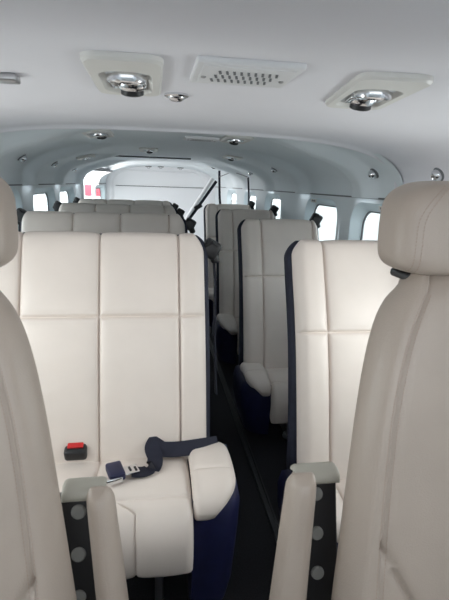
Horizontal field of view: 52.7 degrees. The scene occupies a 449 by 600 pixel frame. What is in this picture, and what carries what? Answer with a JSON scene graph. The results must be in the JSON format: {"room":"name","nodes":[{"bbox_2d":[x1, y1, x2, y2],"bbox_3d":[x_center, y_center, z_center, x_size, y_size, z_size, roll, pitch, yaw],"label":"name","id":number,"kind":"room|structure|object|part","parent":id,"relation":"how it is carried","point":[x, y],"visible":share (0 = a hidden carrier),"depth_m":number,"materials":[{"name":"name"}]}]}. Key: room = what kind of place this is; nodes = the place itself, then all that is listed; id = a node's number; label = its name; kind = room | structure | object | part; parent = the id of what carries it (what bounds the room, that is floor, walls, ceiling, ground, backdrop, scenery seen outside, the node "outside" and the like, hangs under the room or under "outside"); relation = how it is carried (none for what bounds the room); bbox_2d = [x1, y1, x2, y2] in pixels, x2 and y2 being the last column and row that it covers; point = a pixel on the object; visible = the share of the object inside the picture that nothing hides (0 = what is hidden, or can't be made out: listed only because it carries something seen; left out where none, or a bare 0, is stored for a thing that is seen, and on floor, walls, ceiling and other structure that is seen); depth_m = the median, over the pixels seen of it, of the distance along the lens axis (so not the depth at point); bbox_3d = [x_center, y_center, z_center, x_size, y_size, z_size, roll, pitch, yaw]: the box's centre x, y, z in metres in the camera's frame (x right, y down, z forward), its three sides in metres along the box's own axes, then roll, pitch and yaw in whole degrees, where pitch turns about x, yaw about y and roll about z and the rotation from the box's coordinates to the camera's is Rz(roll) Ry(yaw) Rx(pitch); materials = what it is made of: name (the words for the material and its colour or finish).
{"room":"aircraft cabin","nodes":[
{"label":"aircraft cabin","id":0,"kind":"room"},
{"bbox_2d":[10,184,106,210],"bbox_3d":[-1.115,-0.133,3.004,0.192,1.222,6.852,0,14,-8],"label":"wall","id":1,"kind":"structure","parent":0,"point":[26,192],"depth_m":2.73,"materials":[{"name":"white plastic"}]},
{"bbox_2d":[11,189,22,226],"bbox_3d":[-1.101,-0.307,2.234,0.063,0.460,0.670,0,14,-9],"label":"window","id":2,"kind":"structure","parent":1,"relation":"in","point":[17,196],"depth_m":2.48,"materials":[{"name":"white"}]},
{"bbox_2d":[8,183,74,185],"bbox_3d":[-1.192,-0.768,3.010,0.021,0.007,3.040,0,14,-9],"label":"trim","id":3,"kind":"structure","parent":1,"relation":"attached to","point":[66,183],"depth_m":2.90,"materials":[{"name":"grey plastic"}]},
{"bbox_2d":[34,187,55,210],"bbox_3d":[-1.237,-0.531,3.095,0.063,0.460,0.670,0,14,-9],"label":"window","id":4,"kind":"structure","parent":1,"relation":"in","point":[49,192],"depth_m":3.32,"materials":[{"name":"white plastic"}]},
{"bbox_2d":[60,186,74,202],"bbox_3d":[-1.359,-0.736,3.880,0.065,0.460,0.670,0,14,-9],"label":"window","id":5,"kind":"structure","parent":1,"relation":"in","point":[70,191],"depth_m":4.11,"materials":[{"name":"white plastic"}]},
{"bbox_2d":[81,168,112,198],"bbox_3d":[-1.375,-0.731,4.976,0.245,1.398,0.753,0,14,-7],"label":"door","id":6,"kind":"structure","parent":1,"relation":"in","point":[105,171],"depth_m":5.14,"materials":[{"name":"white paint"}]},
{"bbox_2d":[96,185,104,198],"bbox_3d":[-1.579,-1.210,5.709,0.063,0.460,0.671,0,14,-6],"label":"window","id":7,"kind":"structure","parent":1,"relation":"in","point":[101,187],"depth_m":5.95,"materials":[{"name":"white"}]},
{"bbox_2d":[106,166,214,240],"bbox_3d":[-0.879,-1.104,6.350,1.560,1.464,0.045,0,14,-9],"label":"wall","id":8,"kind":"structure","parent":0,"point":[168,178],"depth_m":6.25,"materials":[{"name":"white plastic"}]},
{"bbox_2d":[116,185,192,187],"bbox_3d":[-0.887,-1.562,6.248,1.200,0.008,0.012,0,14,-9],"label":"trim","id":9,"kind":"structure","parent":8,"relation":"attached to","point":[116,185],"depth_m":6.23,"materials":[{"name":"grey plastic"}]},
{"bbox_2d":[126,326,286,599],"bbox_3d":[-0.387,0.489,3.255,1.600,0.060,7.000,0,14,-9],"label":"floor","id":10,"kind":"structure","parent":0,"point":[255,546],"depth_m":1.84,"materials":[{"name":"black carpet"}]},
{"bbox_2d":[0,177,128,599],"bbox_3d":[-0.375,0.509,0.475,0.570,1.276,0.690,0,14,-9],"label":"seat","id":11,"kind":"object","parent":10,"relation":"on","point":[55,544],"visible":1,"depth_m":0.61,"materials":[{"name":"beige leather"}]},
{"bbox_3d":[-0.431,0.355,0.615,0.504,0.783,0.293,0,14,-9],"label":"backrest","id":12,"kind":"part","parent":11,"relation":"part of","materials":[{"name":"beige leather"}]},
{"bbox_3d":[-0.234,0.499,0.746,0.085,0.350,0.116,0,14,-9],"label":"hinge panel","id":13,"kind":"part","parent":11,"relation":"part of","materials":[{"name":"black plastic"}]},
{"bbox_3d":[-0.174,0.496,0.721,0.057,0.394,0.159,-7,17,-31],"label":"armrest","id":14,"kind":"part","parent":11,"relation":"part of","materials":[{"name":"beige leather"}]},
{"bbox_2d":[17,208,195,234],"bbox_3d":[-0.580,0.130,2.265,0.949,1.112,0.610,0,14,-9],"label":"seat","id":15,"kind":"object","parent":10,"relation":"on","point":[97,222],"visible":0.08,"depth_m":2.30,"materials":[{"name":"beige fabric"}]},
{"bbox_2d":[52,201,184,217],"bbox_3d":[-0.720,-0.102,3.155,0.949,1.112,0.610,0,14,-9],"label":"seat","id":16,"kind":"object","parent":10,"relation":"on","point":[58,206],"visible":0.13,"depth_m":3.19,"materials":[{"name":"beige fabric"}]},
{"bbox_3d":[-0.749,-0.281,3.208,0.820,0.772,0.302,0,14,-9],"label":"backrest","id":17,"kind":"part","parent":16,"relation":"part of","materials":[{"name":"beige leather"}]},
{"bbox_2d":[0,231,239,599],"bbox_3d":[-0.439,0.364,1.365,0.949,1.112,0.610,0,14,-9],"label":"seat","id":18,"kind":"object","parent":10,"relation":"on","point":[116,324],"visible":0.79,"depth_m":1.38,"materials":[{"name":"beige leather"}]},
{"bbox_3d":[-0.467,0.185,1.419,0.820,0.772,0.302,0,14,-9],"label":"backrest","id":19,"kind":"part","parent":18,"relation":"part of","materials":[{"name":"beige leather"}]},
{"bbox_2d":[55,457,193,578],"bbox_3d":[-0.477,0.597,1.286,0.755,0.209,0.354,0,14,-9],"label":"seat cushion","id":20,"kind":"object","parent":18,"relation":"on","point":[155,508],"depth_m":1.20,"materials":[{"name":"beige leather"}]},
{"bbox_3d":[-0.190,0.818,1.322,0.060,0.270,0.060,0,14,-9],"label":"leg","id":21,"kind":"part","parent":18,"relation":"part of","materials":[{"name":"black metal"}]},
{"bbox_2d":[73,197,178,208],"bbox_3d":[-0.845,-0.308,3.949,0.949,1.112,0.610,0,14,-9],"label":"seat","id":22,"kind":"object","parent":10,"relation":"on","point":[76,199],"visible":0.05,"depth_m":3.99,"materials":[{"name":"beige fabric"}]},
{"bbox_3d":[-0.874,-0.488,4.002,0.820,0.772,0.302,0,14,-9],"label":"backrest","id":23,"kind":"part","parent":22,"relation":"part of","materials":[{"name":"beige leather"}]},
{"bbox_2d":[184,177,214,219],"bbox_3d":[-0.464,-0.686,5.027,0.682,1.331,0.048,0,14,-9],"label":"support strut","id":24,"kind":"object","parent":10,"relation":"on","point":[211,179],"visible":0.31,"depth_m":4.93,"materials":[{"name":"white paint"}]},
{"bbox_2d":[189,180,216,217],"bbox_3d":[-0.334,-0.637,4.903,0.487,1.288,0.004,0,14,-9],"label":"strap","id":25,"kind":"object","parent":10,"relation":"attached to","point":[215,181],"visible":0.42,"depth_m":4.80,"materials":[{"name":"black fabric"}]},
{"bbox_2d":[194,203,202,210],"bbox_3d":[-0.280,-0.989,4.810,0.092,0.080,0.020,0,14,-9],"label":"strap buckle","id":26,"kind":"object","parent":25,"relation":"attached to","point":[199,205],"visible":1,"depth_m":4.80,"materials":[{"name":"black plastic"}]},
{"bbox_2d":[203,201,254,326],"bbox_3d":[0.055,-0.319,4.087,0.511,1.122,0.610,0,14,-9],"label":"seat","id":27,"kind":"object","parent":10,"relation":"on","point":[210,210],"visible":0.19,"depth_m":4.09,"materials":[{"name":"beige fabric"}]},
{"bbox_3d":[0.045,-0.425,4.148,0.430,0.876,0.329,0,14,-9],"label":"backrest","id":28,"kind":"part","parent":27,"relation":"part of","materials":[{"name":"beige leather"}]},
{"bbox_2d":[209,336,278,542],"bbox_3d":[-0.077,0.416,3.441,0.030,0.008,4.400,0,14,-9],"label":"track","id":29,"kind":"object","parent":10,"relation":"on","point":[269,510],"visible":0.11,"depth_m":2.15,"materials":[{"name":"grey metal"}]},
{"bbox_2d":[212,205,278,363],"bbox_3d":[0.180,-0.113,3.293,0.511,1.122,0.610,0,14,-9],"label":"seat","id":30,"kind":"object","parent":10,"relation":"on","point":[227,221],"visible":0.36,"depth_m":3.28,"materials":[{"name":"beige fabric"}]},
{"bbox_2d":[235,318,238,354],"bbox_3d":[0.236,0.236,3.259,0.335,0.209,0.354,0,14,-9],"label":"seat cushion","id":31,"kind":"object","parent":30,"relation":"on","point":[236,319],"depth_m":3.12,"materials":[{"name":"beige leather"}]},
{"bbox_3d":[0.170,-0.219,3.354,0.430,0.876,0.329,0,14,-9],"label":"backrest","id":32,"kind":"part","parent":30,"relation":"part of","materials":[{"name":"beige leather"}]},
{"bbox_2d":[233,213,322,438],"bbox_3d":[0.320,0.119,2.404,0.511,1.122,0.610,0,14,-9],"label":"seat","id":33,"kind":"object","parent":10,"relation":"on","point":[260,376],"visible":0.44,"depth_m":2.39,"materials":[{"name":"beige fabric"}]},
{"bbox_2d":[265,368,287,423],"bbox_3d":[0.376,0.467,2.369,0.335,0.209,0.354,0,14,-9],"label":"seat cushion","id":34,"kind":"object","parent":33,"relation":"on","point":[277,378],"depth_m":2.21,"materials":[{"name":"beige leather"}]},
{"bbox_3d":[0.310,0.013,2.464,0.430,0.876,0.329,0,14,-9],"label":"backrest","id":35,"kind":"part","parent":33,"relation":"part of","materials":[{"name":"beige leather"}]},
{"bbox_3d":[0.315,0.671,2.461,0.030,0.016,0.340,0,14,-9],"label":"foot rail","id":36,"kind":"part","parent":33,"relation":"part of","materials":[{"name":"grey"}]},
{"bbox_3d":[0.334,0.634,2.340,0.060,0.156,0.060,0,14,-9],"label":"leg","id":37,"kind":"part","parent":33,"relation":"part of","materials":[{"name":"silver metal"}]},
{"bbox_2d":[277,239,399,548],"bbox_3d":[0.462,0.353,1.504,0.511,1.122,0.610,0,14,-9],"label":"seat","id":38,"kind":"object","parent":10,"relation":"on","point":[335,290],"visible":0.35,"depth_m":1.51,"materials":[{"name":"beige leather"}]},
{"bbox_2d":[336,480,345,500],"bbox_3d":[0.517,0.702,1.470,0.335,0.209,0.354,0,14,-9],"label":"seat cushion","id":39,"kind":"object","parent":38,"relation":"on","point":[340,487],"depth_m":1.44,"materials":[{"name":"beige leather"}]},
{"bbox_3d":[0.451,0.247,1.565,0.430,0.876,0.329,0,14,-9],"label":"backrest","id":40,"kind":"part","parent":38,"relation":"part of","materials":[{"name":"beige leather"}]},
{"bbox_2d":[269,181,448,599],"bbox_3d":[0.374,0.504,0.591,0.598,1.276,0.690,0,14,-9],"label":"seat","id":41,"kind":"object","parent":10,"relation":"on","point":[393,543],"visible":1,"depth_m":0.67,"materials":[{"name":"beige leather"}]},
{"bbox_3d":[0.105,0.494,0.764,0.070,0.394,0.168,6,15,17],"label":"armrest","id":42,"kind":"part","parent":41,"relation":"part of","materials":[{"name":"beige leather"}]},
{"bbox_3d":[0.158,0.496,0.807,0.085,0.350,0.116,0,14,-9],"label":"hinge panel","id":43,"kind":"part","parent":41,"relation":"part of","materials":[{"name":"black plastic"}]},
{"bbox_3d":[0.396,0.349,0.743,0.504,0.783,0.293,0,14,-9],"label":"backrest","id":44,"kind":"part","parent":41,"relation":"part of","materials":[{"name":"beige leather"}]},
{"bbox_2d":[0,0,448,198],"bbox_3d":[-0.365,-0.885,3.057,1.710,0.255,6.800,0,14,-9],"label":"ceiling","id":45,"kind":"structure","parent":0,"point":[42,42],"depth_m":0.98,"materials":[{"name":"white plastic"}]},
{"bbox_2d":[0,72,20,84],"bbox_3d":[-0.394,-0.396,0.807,0.050,0.014,0.035,0,14,-9],"label":"clip","id":46,"kind":"object","parent":45,"relation":"attached to","point":[5,77],"visible":1,"depth_m":0.80,"materials":[{"name":"silver metal"}]},
{"bbox_2d":[18,155,26,161],"bbox_3d":[-1.016,-0.711,2.268,0.049,0.043,0.048,14,19,40],"label":"air nozzle","id":47,"kind":"object","parent":45,"relation":"attached to","point":[23,158],"visible":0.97,"depth_m":2.26,"materials":[{"name":"grey metal"}]},
{"bbox_2d":[76,154,95,159],"bbox_3d":[-1.011,-1.056,3.329,0.123,0.062,0.285,0,14,-9],"label":"light","id":48,"kind":"object","parent":45,"relation":"attached to","point":[89,156],"visible":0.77,"depth_m":3.21,"materials":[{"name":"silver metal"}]},
{"bbox_2d":[82,129,113,139],"bbox_3d":[-0.559,-0.745,1.997,0.124,0.060,0.285,0,14,-9],"label":"light","id":49,"kind":"object","parent":45,"relation":"attached to","point":[101,134],"visible":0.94,"depth_m":1.97,"materials":[{"name":"silver metal"}]},
{"bbox_2d":[80,50,163,96],"bbox_3d":[-0.172,-0.401,0.794,0.124,0.060,0.285,-1,15,-9],"label":"light","id":50,"kind":"object","parent":45,"relation":"attached to","point":[127,74],"visible":1,"depth_m":0.73,"materials":[{"name":"white plastic"},{"name":"polished metal"},{"name":"black plastic"}]},
{"bbox_2d":[111,83,118,87],"bbox_3d":[-0.204,-0.404,0.845,0.012,0.008,0.050,-1,15,-9],"label":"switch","id":51,"kind":"object","parent":50,"relation":"attached to","point":[115,85],"depth_m":0.84,"materials":[{"name":"silver metal"}]},
{"bbox_2d":[121,90,143,96],"bbox_3d":[-0.180,-0.406,0.884,0.044,0.024,0.044,-1,15,-9],"label":"outlet","id":52,"kind":"object","parent":50,"relation":"attached to","point":[128,93],"depth_m":0.87,"materials":[{"name":"black plastic"}]},
{"bbox_2d":[139,148,157,153],"bbox_3d":[-0.515,-1.028,3.069,0.124,0.060,0.285,-1,15,-9],"label":"light","id":53,"kind":"object","parent":45,"relation":"attached to","point":[147,150],"visible":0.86,"depth_m":3.03,"materials":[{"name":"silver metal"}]},
{"bbox_3d":[-0.515,-1.019,3.071,0.124,0.015,0.285,-1,15,-9],"label":"plate","id":54,"kind":"part","parent":53,"relation":"part of","materials":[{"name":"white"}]},
{"bbox_2d":[114,155,190,159],"bbox_3d":[-0.604,-1.165,3.699,0.660,0.012,0.020,0,14,-9],"label":"trim","id":55,"kind":"structure","parent":45,"relation":"attached to","point":[118,155],"depth_m":3.69,"materials":[{"name":"grey plastic"}]},
{"bbox_2d":[164,92,188,101],"bbox_3d":[-0.102,-0.431,0.964,0.052,0.017,0.052,0,14,-9],"label":"recessed light","id":56,"kind":"object","parent":45,"relation":"in","point":[173,96],"visible":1,"depth_m":0.95,"materials":[{"name":"silver metal"}]},
{"bbox_2d":[183,136,220,141],"bbox_3d":[-0.112,-0.786,2.213,0.168,0.016,0.145,0,14,-9],"label":"ceiling vent","id":57,"kind":"object","parent":45,"relation":"in","point":[187,138],"visible":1,"depth_m":2.16,"materials":[{"name":"white plastic"}]},
{"bbox_3d":[-0.112,-0.782,2.214,0.146,0.003,0.120,0,14,-9],"label":"raised panel","id":58,"kind":"part","parent":57,"relation":"part of","materials":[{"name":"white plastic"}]},
{"bbox_2d":[218,171,220,203],"bbox_3d":[-0.064,-0.693,4.952,0.050,1.390,0.004,0,14,-9],"label":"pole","id":59,"kind":"object","parent":45,"relation":"hanging from","point":[219,174],"visible":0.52,"depth_m":4.82,"materials":[{"name":"black"}]},
{"bbox_2d":[222,155,243,160],"bbox_3d":[0.057,-1.043,3.291,0.124,0.060,0.285,0,14,-9],"label":"light","id":60,"kind":"object","parent":45,"relation":"attached to","point":[229,157],"visible":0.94,"depth_m":3.25,"materials":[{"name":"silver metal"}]},
{"bbox_2d":[219,135,253,144],"bbox_3d":[0.054,-0.762,2.120,0.124,0.060,0.285,0,14,-9],"label":"light","id":61,"kind":"object","parent":45,"relation":"attached to","point":[233,140],"visible":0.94,"depth_m":2.08,"materials":[{"name":"silver metal"}]},
{"bbox_2d":[190,55,306,87],"bbox_3d":[0.032,-0.372,0.746,0.168,0.016,0.145,0,14,-9],"label":"ceiling vent","id":62,"kind":"object","parent":45,"relation":"in","point":[206,69],"visible":1,"depth_m":0.71,"materials":[{"name":"white plastic"}]},
{"bbox_3d":[0.032,-0.368,0.747,0.146,0.003,0.120,0,14,-9],"label":"raised panel","id":63,"kind":"part","parent":62,"relation":"part of","materials":[{"name":"white plastic"}]},
{"bbox_2d":[247,177,249,202],"bbox_3d":[0.199,-0.529,4.476,0.077,1.326,0.104,0,14,-9],"label":"strap","id":64,"kind":"object","parent":45,"relation":"hanging from","point":[248,177],"visible":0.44,"depth_m":4.36,"materials":[{"name":"black"}]},
{"bbox_2d":[368,168,378,178],"bbox_3d":[0.624,-0.529,1.894,0.045,0.046,0.050,0,14,-9],"label":"air nozzle","id":65,"kind":"object","parent":45,"relation":"attached to","point":[373,174],"visible":1,"depth_m":1.88,"materials":[{"name":"grey metal"}]},
{"bbox_2d":[325,71,433,110],"bbox_3d":[0.279,-0.400,0.854,0.124,0.060,0.285,3,14,-1],"label":"light","id":66,"kind":"object","parent":45,"relation":"attached to","point":[375,90],"visible":1,"depth_m":0.80,"materials":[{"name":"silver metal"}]},
{"bbox_2d":[345,95,355,102],"bbox_3d":[0.254,-0.404,0.910,0.012,0.008,0.050,3,14,-1],"label":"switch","id":67,"kind":"object","parent":66,"relation":"attached to","point":[350,98],"depth_m":0.91,"materials":[{"name":"silver metal"}]},
{"bbox_2d":[349,104,370,110],"bbox_3d":[0.283,-0.404,0.945,0.044,0.024,0.044,3,14,-1],"label":"outlet","id":68,"kind":"object","parent":66,"relation":"attached to","point":[358,107],"depth_m":0.93,"materials":[{"name":"black plastic"}]},
{"bbox_2d":[431,168,443,180],"bbox_3d":[0.705,-0.416,1.498,0.042,0.048,0.050,0,14,-9],"label":"air nozzle","id":69,"kind":"object","parent":45,"relation":"attached to","point":[437,174],"visible":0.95,"depth_m":1.48,"materials":[{"name":"grey metal"}]},
{"bbox_2d":[215,187,383,239],"bbox_3d":[0.375,-0.143,3.236,0.193,1.222,6.852,-1,15,-10],"label":"wall","id":70,"kind":"structure","parent":0,"point":[293,205],"depth_m":2.98,"materials":[{"name":"white plastic"}]},
{"bbox_2d":[227,190,235,203],"bbox_3d":[0.098,-1.071,5.382,0.063,0.460,0.531,-1,15,-11],"label":"window","id":71,"kind":"structure","parent":70,"relation":"in","point":[230,193],"depth_m":5.56,"materials":[{"name":"white"}]},
{"bbox_2d":[244,191,255,204],"bbox_3d":[0.267,-0.847,4.526,0.063,0.460,0.530,-1,15,-10],"label":"window","id":72,"kind":"structure","parent":70,"relation":"in","point":[246,192],"depth_m":4.70,"materials":[{"name":"white"}]},
{"bbox_2d":[264,193,281,218],"bbox_3d":[0.404,-0.632,3.704,0.063,0.460,0.530,0,14,-9],"label":"window","id":73,"kind":"structure","parent":70,"relation":"in","point":[269,198],"depth_m":3.86,"materials":[{"name":"white plastic"}]},
{"bbox_2d":[221,187,384,199],"bbox_3d":[0.293,-0.995,4.089,0.055,0.007,4.771,-1,15,-10],"label":"trim","id":74,"kind":"structure","parent":70,"relation":"attached to","point":[221,187],"depth_m":2.55,"materials":[{"name":"grey"}]},
{"bbox_2d":[304,197,339,232],"bbox_3d":[0.568,-0.361,2.661,0.063,0.460,0.530,0,14,-9],"label":"window","id":75,"kind":"structure","parent":70,"relation":"in","point":[311,207],"depth_m":2.80,"materials":[{"name":"white plastic"}]},
{"bbox_2d":[348,202,381,239],"bbox_3d":[0.672,-0.189,2.001,0.063,0.460,0.530,0,14,-9],"label":"window","id":76,"kind":"structure","parent":70,"relation":"in","point":[361,210],"depth_m":2.18,"materials":[{"name":"white"}]},
{"label":"outside","id":77,"kind":"structure","parent":0,"visible":0},
{"bbox_2d":[33,200,379,240],"bbox_3d":[-0.083,2.528,0.645,160.000,0.100,160.000,0,14,-9],"label":"ground","id":78,"kind":"structure","parent":77,"point":[327,231],"depth_m":34.71,"materials":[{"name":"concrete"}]},
{"bbox_2d":[33,171,100,210],"bbox_3d":[-4.574,-2.871,15.152,2.200,2.900,6.400,0,14,-9],"label":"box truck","id":79,"kind":"object","parent":78,"relation":"on","point":[40,200],"visible":0.03,"depth_m":12.55,"materials":[{"name":"white paint"}]},
{"bbox_3d":[-3.677,-3.056,12.632,0.420,0.300,0.030,0,14,-9],"label":"red panel","id":80,"kind":"part","parent":79,"relation":"part of","materials":[{"name":"red paint"}]}
]}

